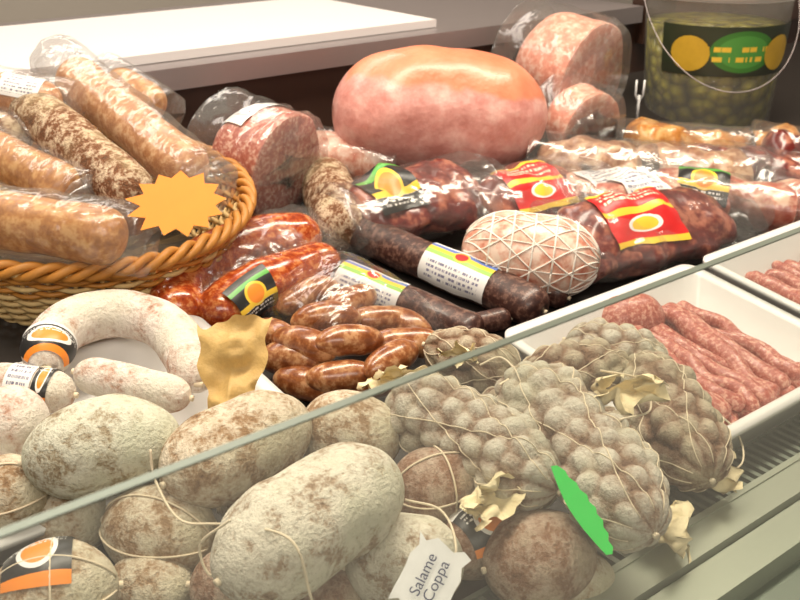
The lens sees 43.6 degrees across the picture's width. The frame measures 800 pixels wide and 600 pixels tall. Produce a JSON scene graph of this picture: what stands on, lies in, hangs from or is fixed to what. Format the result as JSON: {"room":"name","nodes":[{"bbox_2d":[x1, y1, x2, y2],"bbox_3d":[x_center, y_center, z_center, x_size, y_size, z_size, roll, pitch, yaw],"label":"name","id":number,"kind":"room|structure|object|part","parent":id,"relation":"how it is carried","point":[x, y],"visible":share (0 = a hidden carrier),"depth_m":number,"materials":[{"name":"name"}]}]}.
{"room":"food shop","nodes":[
{"label":"food shop","id":0,"kind":"room"},
{"bbox_2d":[0,0,632,22],"bbox_3d":[-1.725,-1.613,3.439,10.000,3.050,0.100,-18,30,-34],"label":"wall","id":1,"kind":"structure","parent":0,"point":[10,10],"depth_m":3.95,"materials":[{"name":"paint"}]},
{"bbox_3d":[0.475,0.936,1.525,10.000,0.050,7.000,-18,30,-34],"label":"floor","id":2,"kind":"structure","parent":0,"visible":0},
{"bbox_2d":[0,0,799,599],"bbox_3d":[0.110,-0.071,1.758,4.600,1.600,1.870,-18,30,-34],"label":"refrigerated display case","id":3,"kind":"object","parent":2,"relation":"on","point":[745,544],"visible":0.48,"depth_m":1.50,"materials":[{"name":"metal"}]},
{"bbox_2d":[0,536,123,599],"bbox_3d":[-0.258,0.218,0.748,0.092,0.081,0.081,-18,30,-34],"label":"salami","id":4,"kind":"object","parent":3,"relation":"in","point":[59,567],"visible":1,"depth_m":0.72,"materials":[{"name":"beige food"}]},
{"bbox_2d":[0,125,256,325],"bbox_3d":[-0.420,-0.101,1.325,0.460,0.167,0.460,-20,31,-37],"label":"wicker basket","id":5,"kind":"object","parent":3,"relation":"on","point":[15,306],"visible":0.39,"depth_m":1.17,"materials":[{"name":"brown wicker"}]},
{"bbox_2d":[0,131,86,201],"bbox_3d":[-0.464,-0.162,1.239,0.262,0.104,0.076,18,30,35],"label":"stick","id":6,"kind":"object","parent":5,"relation":"in","point":[24,168],"visible":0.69,"depth_m":1.19,"materials":[{"name":"brown food"}]},
{"bbox_2d":[0,191,128,264],"bbox_3d":[-0.400,-0.083,1.132,0.247,0.108,0.087,4,24,8],"label":"stick","id":7,"kind":"object","parent":5,"relation":"in","point":[88,233],"visible":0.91,"depth_m":1.10,"materials":[{"name":"brown food"}]},
{"bbox_2d":[8,93,153,213],"bbox_3d":[-0.399,-0.190,1.237,0.067,0.112,0.295,-21,31,-39],"label":"stick","id":8,"kind":"object","parent":5,"relation":"in","point":[106,170],"visible":0.78,"depth_m":1.19,"materials":[{"name":"brown food"}]},
{"bbox_2d":[0,110,32,145],"bbox_3d":[-0.515,-0.215,1.293,0.127,0.091,0.069,3,24,7],"label":"stick","id":9,"kind":"object","parent":8,"relation":"on","point":[9,124],"visible":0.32,"depth_m":1.27,"materials":[{"name":"white food"}]},
{"bbox_2d":[0,72,62,112],"bbox_3d":[-0.495,-0.264,1.308,0.159,0.096,0.076,2,24,5],"label":"stick","id":10,"kind":"object","parent":8,"relation":"on","point":[12,85],"visible":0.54,"depth_m":1.28,"materials":[{"name":"white"}]},
{"bbox_2d":[83,189,144,235],"bbox_3d":[-0.383,-0.120,1.298,0.125,0.071,0.065,5,24,11],"label":"stick","id":11,"kind":"object","parent":5,"relation":"in","point":[134,224],"visible":0.1,"depth_m":1.27,"materials":[{"name":"clear plastic"}]},
{"bbox_2d":[55,57,209,180],"bbox_3d":[-0.361,-0.237,1.331,0.380,0.191,0.087,22,32,40],"label":"stick","id":12,"kind":"object","parent":5,"relation":"in","point":[121,115],"visible":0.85,"depth_m":1.30,"materials":[{"name":"brown food"}]},
{"bbox_2d":[108,67,166,115],"bbox_3d":[-0.379,-0.295,1.434,0.153,0.106,0.069,17,29,33],"label":"sausage","id":13,"kind":"object","parent":5,"relation":"in","point":[145,89],"visible":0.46,"depth_m":1.41,"materials":[{"name":"brown food"}]},
{"bbox_2d":[126,171,225,236],"bbox_3d":[-0.246,-0.096,1.101,0.104,0.080,0.069,5,24,10],"label":"price tag","id":14,"kind":"object","parent":5,"relation":"in","point":[180,202],"visible":1,"depth_m":1.09,"materials":[{"name":"orange paper"}]},
{"bbox_2d":[0,315,282,564],"bbox_3d":[-0.319,0.137,0.989,0.398,0.072,0.253,-18,30,-34],"label":"tray","id":15,"kind":"object","parent":3,"relation":"on","point":[131,351],"visible":0.06,"depth_m":1.09,"materials":[{"name":"white plastic"}]},
{"bbox_2d":[0,453,48,527],"bbox_3d":[-0.337,0.167,0.864,0.069,0.072,0.072,-18,30,-34],"label":"salami","id":16,"kind":"object","parent":15,"relation":"on","point":[20,499],"visible":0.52,"depth_m":0.84,"materials":[{"name":"beige food"}]},
{"bbox_2d":[0,385,49,454],"bbox_3d":[-0.363,0.114,0.932,0.072,0.068,0.069,-18,30,-34],"label":"salami","id":17,"kind":"object","parent":15,"relation":"on","point":[22,409],"visible":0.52,"depth_m":0.91,"materials":[{"name":"beige food"}]},
{"bbox_2d":[0,362,78,412],"bbox_3d":[-0.372,0.088,0.997,0.106,0.048,0.046,3,24,8],"label":"salami","id":18,"kind":"object","parent":15,"relation":"on","point":[57,389],"visible":0.78,"depth_m":0.98,"materials":[{"name":"beige food"}]},
{"bbox_2d":[33,495,105,547],"bbox_3d":[-0.292,0.194,0.885,0.068,0.067,0.069,14,28,29],"label":"salami","id":19,"kind":"object","parent":15,"relation":"on","point":[83,524],"visible":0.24,"depth_m":0.86,"materials":[{"name":"beige food"}]},
{"bbox_2d":[17,394,178,499],"bbox_3d":[-0.257,0.126,0.865,0.140,0.086,0.086,-7,25,-15],"label":"salami","id":20,"kind":"object","parent":19,"relation":"on","point":[86,447],"visible":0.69,"depth_m":0.83,"materials":[{"name":"beige food"}]},
{"bbox_2d":[19,289,206,392],"bbox_3d":[-0.284,0.040,1.055,0.206,0.070,0.145,1,24,3],"label":"salami","id":21,"kind":"object","parent":15,"relation":"on","point":[53,340],"visible":0.84,"depth_m":1.04,"materials":[{"name":"beige food"}]},
{"bbox_2d":[71,357,193,412],"bbox_3d":[-0.259,0.082,0.966,0.127,0.046,0.039,6,25,13],"label":"salami","id":22,"kind":"object","parent":15,"relation":"on","point":[95,376],"visible":0.89,"depth_m":0.95,"materials":[{"name":"beige food"}]},
{"bbox_2d":[197,314,271,408],"bbox_3d":[-0.160,0.064,0.960,0.074,0.088,0.074,-1,24,-3],"label":"paper tag","id":23,"kind":"object","parent":15,"relation":"on","point":[233,356],"visible":0.84,"depth_m":0.97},
{"bbox_2d":[146,479,159,484],"bbox_3d":[-0.222,0.176,0.928,0.075,0.074,0.074,2,24,4],"label":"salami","id":24,"kind":"object","parent":3,"relation":"in","point":[158,480],"visible":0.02,"depth_m":0.89,"materials":[{"name":"brown food"}]},
{"bbox_2d":[114,557,192,599],"bbox_3d":[-0.206,0.237,0.824,0.071,0.063,0.067,-18,30,-34],"label":"salami","id":25,"kind":"object","parent":3,"relation":"on","point":[143,578],"visible":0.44,"depth_m":0.80,"materials":[{"name":"beige food"}]},
{"bbox_2d":[99,483,217,570],"bbox_3d":[-0.204,0.198,0.852,0.093,0.084,0.096,-18,30,-34],"label":"salami","id":26,"kind":"object","parent":3,"relation":"on","point":[138,523],"visible":0.75,"depth_m":0.82,"materials":[{"name":"beige food"}]},
{"bbox_2d":[185,552,230,599],"bbox_3d":[-0.137,0.231,0.804,0.064,0.064,0.064,-18,30,-34],"label":"salami","id":27,"kind":"object","parent":3,"relation":"on","point":[201,586],"visible":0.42,"depth_m":0.78,"materials":[{"name":"food"}]},
{"bbox_2d":[0,0,435,77],"bbox_3d":[-0.662,-0.429,1.716,1.520,0.015,0.445,-18,30,-34],"label":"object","id":28,"kind":"object","parent":3,"relation":"on","point":[38,50],"visible":0.86,"depth_m":1.86,"materials":[{"name":"white plastic"}]},
{"bbox_2d":[216,503,233,517],"bbox_3d":[-0.120,0.185,0.928,0.099,0.073,0.077,-18,30,-34],"label":"salami","id":29,"kind":"object","parent":3,"relation":"on","point":[224,509],"visible":0.09,"depth_m":0.90,"materials":[{"name":"brown food"}]},
{"bbox_2d":[158,390,311,508],"bbox_3d":[-0.143,0.129,0.881,0.159,0.087,0.088,-18,30,-34],"label":"salami","id":30,"kind":"object","parent":29,"relation":"on","point":[221,480],"visible":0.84,"depth_m":0.84,"materials":[{"name":"beige food"}]},
{"bbox_2d":[147,212,340,325],"bbox_3d":[-0.182,-0.047,1.321,0.189,0.095,0.384,12,27,26],"label":"chorizo","id":31,"kind":"object","parent":3,"relation":"on","point":[273,252],"visible":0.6,"depth_m":1.25,"materials":[{"name":"red food"}]},
{"bbox_2d":[301,157,362,251],"bbox_3d":[-0.100,-0.144,1.491,0.083,0.099,0.214,-6,25,-12],"label":"salami","id":32,"kind":"object","parent":31,"relation":"on","point":[326,184],"visible":0.8,"depth_m":1.42,"materials":[{"name":"food"}]},
{"bbox_2d":[212,103,319,215],"bbox_3d":[-0.215,-0.214,1.503,0.159,0.200,0.185,15,28,30],"label":"salami","id":33,"kind":"object","parent":3,"relation":"on","point":[276,145],"visible":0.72,"depth_m":1.45,"materials":[{"name":"red food"}]},
{"bbox_2d":[0,0,642,105],"bbox_3d":[-0.860,-0.366,1.639,3.090,0.036,0.650,-18,30,-34],"label":"shelf","id":34,"kind":"object","parent":3,"relation":"attached to","point":[481,25],"depth_m":1.93,"materials":[{"name":"metal"}]},
{"bbox_2d":[300,570,361,599],"bbox_3d":[-0.058,0.249,0.827,0.066,0.067,0.066,-18,30,-34],"label":"salami","id":35,"kind":"object","parent":3,"relation":"on","point":[339,587],"visible":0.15,"depth_m":0.80,"materials":[{"name":"food"}]},
{"bbox_2d":[210,442,404,599],"bbox_3d":[-0.070,0.171,0.775,0.183,0.093,0.104,-18,30,-34],"label":"salami","id":36,"kind":"object","parent":35,"relation":"on","point":[340,501],"visible":0.99,"depth_m":0.73,"materials":[{"name":"beige food"}]},
{"bbox_2d":[198,519,230,576],"bbox_3d":[-0.133,0.180,0.726,0.032,0.051,0.008,7,25,16],"label":"loop","id":37,"kind":"object","parent":36,"relation":"on","point":[229,520],"visible":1,"depth_m":0.73,"materials":[{"name":"beige fabric"}]},
{"bbox_2d":[149,449,312,599],"bbox_3d":[-0.132,0.165,0.741,0.186,0.045,0.015,19,30,36],"label":"string","id":38,"kind":"object","parent":36,"relation":"on","point":[150,450],"visible":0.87,"depth_m":0.76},
{"bbox_2d":[263,275,433,401],"bbox_3d":[-0.080,0.016,1.195,0.277,0.116,0.247,21,32,39],"label":"cluster","id":39,"kind":"object","parent":3,"relation":"on","point":[328,322],"visible":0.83,"depth_m":1.11,"materials":[{"name":"brown food"}]},
{"bbox_2d":[316,130,387,180],"bbox_3d":[-0.091,-0.233,1.641,0.197,0.112,0.095,7,25,15],"label":"salami","id":40,"kind":"object","parent":3,"relation":"on","point":[358,162],"visible":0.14,"depth_m":1.60,"materials":[{"name":"pink food"}]},
{"bbox_3d":[0.640,-0.163,0.983,4.600,0.001,0.006,-18,30,-34],"label":"glass edge trim","id":41,"kind":"part","parent":3,"relation":"part of","materials":[{"name":"clear glass"}]},
{"bbox_3d":[-0.079,-0.169,1.977,4.600,1.600,0.040,-18,30,-34],"label":"panel","id":42,"kind":"part","parent":3,"relation":"part of","materials":[{"name":"clear glass"}]},
{"bbox_2d":[341,512,463,599],"bbox_3d":[0.005,0.218,0.826,0.097,0.083,0.086,-18,30,-34],"label":"salami","id":43,"kind":"object","parent":3,"relation":"on","point":[373,575],"visible":0.55,"depth_m":0.80,"materials":[{"name":"beige food"}]},
{"bbox_2d":[405,499,456,552],"bbox_3d":[0.033,0.194,0.795,0.026,0.034,0.092,-9,26,-20],"label":"loop","id":44,"kind":"object","parent":43,"relation":"on","point":[407,500],"visible":0.72,"depth_m":0.81,"materials":[{"name":"beige fabric"}]},
{"bbox_2d":[331,259,484,330],"bbox_3d":[0.002,0.002,1.279,0.238,0.072,0.049,15,28,31],"label":"salami","id":45,"kind":"object","parent":3,"relation":"on","point":[440,313],"visible":0.53,"depth_m":1.26,"materials":[{"name":"brown food"}]},
{"bbox_2d":[349,158,482,235],"bbox_3d":[0.022,-0.149,1.481,0.263,0.111,0.153,-18,30,-34],"label":"sausage","id":46,"kind":"object","parent":3,"relation":"on","point":[437,195],"visible":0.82,"depth_m":1.44,"materials":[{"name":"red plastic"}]},
{"bbox_2d":[388,531,470,599],"bbox_3d":[0.022,0.201,0.723,0.037,0.049,0.052,16,29,32],"label":"product label","id":47,"kind":"object","parent":3,"relation":"in","point":[431,571],"visible":1,"depth_m":0.72,"materials":[{"name":"white paper"}]},
{"bbox_2d":[332,45,547,178],"bbox_3d":[0.067,-0.306,1.656,0.360,0.228,0.217,-5,25,-11],"label":"ham","id":48,"kind":"object","parent":3,"relation":"on","point":[482,112],"visible":0.93,"depth_m":1.57,"materials":[{"name":"pink food"}]},
{"bbox_2d":[350,217,549,323],"bbox_3d":[0.057,-0.045,1.360,0.328,0.093,0.062,17,29,34],"label":"salami","id":49,"kind":"object","parent":3,"relation":"on","point":[456,273],"visible":0.86,"depth_m":1.32,"materials":[{"name":"brown food"}]},
{"bbox_2d":[421,326,520,393],"bbox_3d":[0.079,0.066,1.108,0.082,0.074,0.106,-18,30,-34],"label":"salami","id":50,"kind":"object","parent":3,"relation":"on","point":[476,376],"visible":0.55,"depth_m":1.08,"materials":[{"name":"beige food"}]},
{"bbox_2d":[436,340,478,367],"bbox_3d":[0.059,0.055,1.029,0.043,0.032,0.040,-10,26,-21],"label":"wrapper","id":51,"kind":"object","parent":50,"relation":"attached to","point":[458,349],"visible":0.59,"depth_m":1.03,"materials":[{"name":"beige paper"}]},
{"bbox_2d":[443,508,501,580],"bbox_3d":[0.070,0.211,0.889,0.097,0.069,0.066,-18,30,-34],"label":"salami","id":52,"kind":"object","parent":3,"relation":"on","point":[473,543],"visible":0.2,"depth_m":0.86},
{"bbox_2d":[385,372,560,513],"bbox_3d":[0.066,0.127,0.917,0.200,0.101,0.089,20,31,38],"label":"salami","id":53,"kind":"object","parent":52,"relation":"on","point":[490,437],"visible":0.73,"depth_m":0.89,"materials":[{"name":"beige food"}]},
{"bbox_2d":[356,365,426,393],"bbox_3d":[-0.015,0.074,0.981,0.072,0.038,0.050,-18,30,-34],"label":"wrapper","id":54,"kind":"object","parent":53,"relation":"attached to","point":[391,373],"visible":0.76,"depth_m":0.98,"materials":[{"name":"beige paper"}]},
{"bbox_2d":[459,471,525,531],"bbox_3d":[0.078,0.169,0.831,0.057,0.035,0.064,2,24,5],"label":"wrapper","id":55,"kind":"object","parent":53,"relation":"attached to","point":[482,503],"visible":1,"depth_m":0.84,"materials":[{"name":"beige paper"}]},
{"bbox_2d":[482,386,494,394],"bbox_3d":[0.129,0.119,1.068,0.107,0.080,0.079,-18,30,-34],"label":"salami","id":56,"kind":"object","parent":3,"relation":"on","point":[490,390],"visible":0.02,"depth_m":1.06,"materials":[{"name":"beige food"}]},
{"bbox_2d":[476,307,512,332],"bbox_3d":[0.096,0.029,1.262,0.106,0.033,0.032,-10,26,-22],"label":"salami","id":57,"kind":"object","parent":3,"relation":"on","point":[495,319],"visible":0.45,"depth_m":1.26,"materials":[{"name":"brown food"}]},
{"bbox_2d":[479,160,581,216],"bbox_3d":[0.202,-0.157,1.550,0.234,0.098,0.141,-18,30,-34],"label":"packed speck","id":58,"kind":"object","parent":3,"relation":"on","point":[533,186],"visible":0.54,"depth_m":1.51,"materials":[{"name":"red plastic"}]},
{"bbox_2d":[462,210,600,295],"bbox_3d":[0.177,-0.061,1.354,0.187,0.119,0.118,2,24,4],"label":"sausage","id":59,"kind":"object","parent":3,"relation":"on","point":[550,252],"visible":0.81,"depth_m":1.31,"materials":[{"name":"pink food"}]},
{"bbox_2d":[548,291,570,307],"bbox_3d":[0.184,-0.017,1.350,0.098,0.046,0.040,12,27,26],"label":"salami","id":60,"kind":"object","parent":3,"relation":"on","point":[558,299],"visible":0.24,"depth_m":1.33,"materials":[{"name":"brown food"}]},
{"bbox_2d":[515,12,622,108],"bbox_3d":[0.307,-0.447,1.923,0.200,0.251,0.234,21,31,38],"label":"sausage","id":61,"kind":"object","parent":3,"relation":"on","point":[565,50],"visible":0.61,"depth_m":1.83,"materials":[{"name":"pink food"}]},
{"bbox_2d":[551,465,612,554],"bbox_3d":[0.144,0.166,0.793,0.061,0.058,0.013,18,30,35],"label":"price tag","id":62,"kind":"object","parent":3,"relation":"in","point":[584,512],"visible":1,"depth_m":0.79,"materials":[{"name":"green plastic"}]},
{"bbox_2d":[545,83,619,141],"bbox_3d":[0.320,-0.329,1.823,0.160,0.169,0.124,-18,30,-34],"label":"salami","id":63,"kind":"object","parent":3,"relation":"on","point":[579,109],"visible":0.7,"depth_m":1.77,"materials":[{"name":"pink food"}]},
{"bbox_2d":[535,135,641,172],"bbox_3d":[0.310,-0.220,1.655,0.218,0.123,0.135,2,24,4],"label":"ham","id":64,"kind":"object","parent":3,"relation":"on","point":[580,152],"visible":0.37,"depth_m":1.61,"materials":[{"name":"pink food"}]},
{"bbox_2d":[572,555,614,599],"bbox_3d":[0.152,0.249,0.881,0.086,0.054,0.056,-18,30,-34],"label":"salami","id":65,"kind":"object","parent":3,"relation":"on","point":[603,578],"visible":0.36,"depth_m":0.86,"materials":[{"name":"beige food"}]},
{"bbox_2d":[481,508,596,599],"bbox_3d":[0.119,0.224,0.862,0.105,0.087,0.087,-18,30,-34],"label":"salami","id":66,"kind":"object","parent":65,"relation":"on","point":[538,554],"visible":0.95,"depth_m":0.83,"materials":[{"name":"brown food"}]},
{"bbox_2d":[494,360,671,553],"bbox_3d":[0.161,0.134,0.903,0.101,0.109,0.239,-10,26,-22],"label":"salami","id":67,"kind":"object","parent":66,"relation":"on","point":[620,474],"visible":0.79,"depth_m":0.85,"materials":[{"name":"beige food"}]},
{"bbox_2d":[479,356,512,385],"bbox_3d":[0.098,0.069,0.971,0.026,0.011,0.052,-7,25,-16],"label":"loop","id":68,"kind":"object","parent":67,"relation":"on","point":[496,357],"visible":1,"depth_m":0.98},
{"bbox_2d":[600,369,651,420],"bbox_3d":[0.216,0.097,0.920,0.051,0.037,0.083,-1,24,-2],"label":"loop","id":69,"kind":"object","parent":67,"relation":"attached to","point":[601,370],"visible":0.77,"depth_m":0.94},
{"bbox_2d":[590,373,670,414],"bbox_3d":[0.205,0.080,0.929,0.082,0.048,0.057,-5,24,-11],"label":"wrapper","id":70,"kind":"object","parent":67,"relation":"attached to","point":[625,395],"visible":0.96,"depth_m":0.92,"materials":[{"name":"beige paper"}]},
{"bbox_2d":[565,166,622,200],"bbox_3d":[0.322,-0.184,1.600,0.192,0.065,0.106,-16,29,-32],"label":"ham","id":71,"kind":"object","parent":3,"relation":"on","point":[582,183],"visible":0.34,"depth_m":1.56,"materials":[{"name":"beige food"}]},
{"bbox_2d":[592,249,642,283],"bbox_3d":[0.286,-0.063,1.423,0.165,0.066,0.095,-10,26,-22],"label":"packed speck","id":72,"kind":"object","parent":3,"relation":"on","point":[627,259],"visible":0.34,"depth_m":1.40,"materials":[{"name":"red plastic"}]},
{"bbox_2d":[604,406,636,429],"bbox_3d":[0.240,0.151,1.036,0.130,0.092,0.103,-18,30,-34],"label":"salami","id":73,"kind":"object","parent":3,"relation":"on","point":[609,409],"visible":0.04,"depth_m":1.01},
{"bbox_2d":[462,413,799,599],"bbox_3d":[0.573,0.121,1.203,4.600,0.040,0.057,-18,30,-34],"label":"vent grille","id":74,"kind":"object","parent":3,"relation":"attached to","point":[771,458],"depth_m":1.00,"materials":[{"name":"black plastic"}]},
{"bbox_2d":[594,167,679,195],"bbox_3d":[0.383,-0.164,1.582,0.233,0.084,0.133,-11,26,-23],"label":"packed pancetta","id":75,"kind":"object","parent":3,"relation":"on","point":[628,180],"visible":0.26,"depth_m":1.55,"materials":[{"name":"white plastic"}]},
{"bbox_2d":[556,186,736,278],"bbox_3d":[0.371,-0.107,1.481,0.344,0.112,0.149,-11,26,-24],"label":"sausage","id":76,"kind":"object","parent":3,"relation":"on","point":[679,223],"visible":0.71,"depth_m":1.44,"materials":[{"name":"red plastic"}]},
{"bbox_2d":[505,264,799,449],"bbox_3d":[0.332,0.081,1.167,0.350,0.099,0.268,-18,30,-34],"label":"tray","id":77,"kind":"object","parent":3,"relation":"on","point":[755,317],"visible":0.29,"depth_m":1.24,"materials":[{"name":"white plastic"}]},
{"bbox_2d":[523,337,628,393],"bbox_3d":[0.188,0.080,1.060,0.134,0.081,0.073,-8,25,-17],"label":"salami","id":78,"kind":"object","parent":77,"relation":"on","point":[587,356],"visible":0.33,"depth_m":1.04,"materials":[{"name":"beige food"}]},
{"bbox_2d":[602,293,664,329],"bbox_3d":[0.287,0.024,1.243,0.085,0.062,0.073,-18,30,-34],"label":"sausage","id":79,"kind":"object","parent":77,"relation":"in","point":[644,310],"depth_m":1.22,"materials":[{"name":"pink food"}]},
{"bbox_2d":[620,350,733,492],"bbox_3d":[0.275,0.119,1.015,0.092,0.106,0.184,-3,24,-7],"label":"salami","id":80,"kind":"object","parent":77,"relation":"on","point":[691,439],"visible":0.78,"depth_m":0.96,"materials":[{"name":"beige food"}]},
{"bbox_2d":[712,451,743,494],"bbox_3d":[0.322,0.166,0.985,0.063,0.039,0.061,-18,30,-34],"label":"wrapper","id":81,"kind":"object","parent":80,"relation":"attached to","point":[731,482],"visible":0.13,"depth_m":0.97,"materials":[{"name":"beige paper"}]},
{"bbox_2d":[724,418,744,467],"bbox_3d":[0.326,0.137,0.991,0.051,0.058,0.081,-1,24,-2],"label":"loop","id":82,"kind":"object","parent":80,"relation":"attached to","point":[725,419],"visible":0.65,"depth_m":1.02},
{"bbox_2d":[635,300,799,424],"bbox_3d":[0.336,0.086,1.173,0.292,0.078,0.204,-18,30,-34],"label":"sausage","id":83,"kind":"object","parent":77,"relation":"in","point":[741,373],"visible":0.4,"depth_m":1.17,"materials":[{"name":"pink food"}]},
{"bbox_2d":[562,317,668,356],"bbox_3d":[0.239,0.061,1.107,0.086,0.075,0.106,-18,30,-34],"label":"salami","id":84,"kind":"object","parent":83,"relation":"on","point":[626,337],"visible":0.35,"depth_m":1.08,"materials":[{"name":"beige food"}]},
{"bbox_2d":[659,500,693,563],"bbox_3d":[0.253,0.203,0.911,0.070,0.037,0.066,-18,30,-34],"label":"wrapper","id":85,"kind":"object","parent":3,"relation":"on","point":[676,536],"visible":0.44,"depth_m":0.89,"materials":[{"name":"beige paper"}]},
{"bbox_3d":[0.634,0.172,1.141,4.600,0.078,0.140,-18,30,-34],"label":"rail","id":86,"kind":"part","parent":3,"relation":"part of","materials":[{"name":"grey metal"}]},
{"bbox_2d":[637,142,753,180],"bbox_3d":[0.491,-0.218,1.683,0.251,0.101,0.116,0,24,0],"label":"ham","id":87,"kind":"object","parent":3,"relation":"on","point":[654,156],"visible":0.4,"depth_m":1.66,"materials":[{"name":"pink food"}]},
{"bbox_2d":[644,0,799,126],"bbox_3d":[0.656,-0.520,2.087,0.324,0.273,0.329,-18,30,-34],"label":"bucket","id":88,"kind":"object","parent":3,"relation":"on","point":[704,69],"visible":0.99,"depth_m":2.01,"materials":[{"name":"clear"}]},
{"bbox_2d":[694,143,799,181],"bbox_3d":[0.631,-0.230,1.756,0.291,0.102,0.114,3,24,7],"label":"packed bresaola","id":89,"kind":"object","parent":3,"relation":"on","point":[768,166],"visible":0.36,"depth_m":1.72,"materials":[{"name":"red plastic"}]},
{"bbox_2d":[703,220,799,317],"bbox_3d":[0.684,-0.032,1.421,0.508,0.099,0.268,-18,30,-34],"label":"tray","id":90,"kind":"object","parent":3,"relation":"on","point":[733,271],"visible":0.45,"depth_m":1.39,"materials":[{"name":"white plastic"}]},
{"bbox_2d":[745,259,799,304],"bbox_3d":[0.689,-0.027,1.426,0.453,0.082,0.209,-18,30,-34],"label":"sausages","id":91,"kind":"object","parent":90,"relation":"in","point":[783,279],"visible":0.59,"depth_m":1.35,"materials":[{"name":"pink food"}]},
{"bbox_2d":[730,123,799,147],"bbox_3d":[0.629,-0.281,1.852,0.282,0.100,0.112,-3,24,-6],"label":"ham","id":92,"kind":"object","parent":3,"relation":"on","point":[755,137],"visible":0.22,"depth_m":1.83,"materials":[{"name":"food"}]},
{"bbox_2d":[623,117,736,148],"bbox_3d":[0.510,-0.281,1.821,0.248,0.102,0.126,-1,24,-2],"label":"ham","id":93,"kind":"object","parent":92,"relation":"on","point":[642,130],"visible":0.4,"depth_m":1.78,"materials":[{"name":"orange food"}]},
{"bbox_2d":[634,80,645,118],"bbox_3d":[0.484,-0.403,2.026,0.020,0.085,0.005,-2,24,-5],"label":"fork","id":94,"kind":"object","parent":93,"relation":"in","point":[639,97],"visible":0.89,"depth_m":2.02,"materials":[{"name":"white plastic"}]},
{"bbox_2d":[760,129,799,155],"bbox_3d":[0.750,-0.251,1.789,0.256,0.124,0.131,6,25,13],"label":"packed bresaola","id":95,"kind":"object","parent":3,"relation":"on","point":[780,142],"visible":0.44,"depth_m":1.76,"materials":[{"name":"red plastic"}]},
{"bbox_2d":[776,178,799,221],"bbox_3d":[0.671,-0.140,1.587,0.222,0.120,0.117,16,29,32],"label":"packed pancetta","id":96,"kind":"object","parent":3,"relation":"on","point":[795,183],"visible":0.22,"depth_m":1.58,"materials":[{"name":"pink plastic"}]},
{"bbox_2d":[652,165,797,233],"bbox_3d":[0.507,-0.163,1.602,0.277,0.115,0.112,6,25,13],"label":"sausage","id":97,"kind":"object","parent":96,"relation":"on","point":[762,207],"visible":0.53,"depth_m":1.56,"materials":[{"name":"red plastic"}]},
{"bbox_3d":[-0.053,0.169,0.967,0.083,0.081,0.083,-18,30,-34],"label":"salami","id":98,"kind":"object","parent":3,"relation":"on","visible":0},
{"bbox_2d":[305,390,399,459],"bbox_3d":[-0.046,0.125,0.944,0.092,0.080,0.093,-18,30,-34],"label":"salami","id":99,"kind":"object","parent":98,"relation":"on","point":[367,421],"visible":0.43,"depth_m":0.91,"materials":[{"name":"beige food"}]},
{"bbox_3d":[0.018,0.207,0.910,0.085,0.074,0.071,-18,30,-34],"label":"salami","id":100,"kind":"object","parent":3,"relation":"on","visible":0},
{"bbox_2d":[397,445,474,521],"bbox_3d":[0.034,0.168,0.905,0.094,0.079,0.079,-18,30,-34],"label":"salami","id":101,"kind":"object","parent":100,"relation":"on","point":[434,475],"visible":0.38,"depth_m":0.87,"materials":[{"name":"brown food"}]}
]}

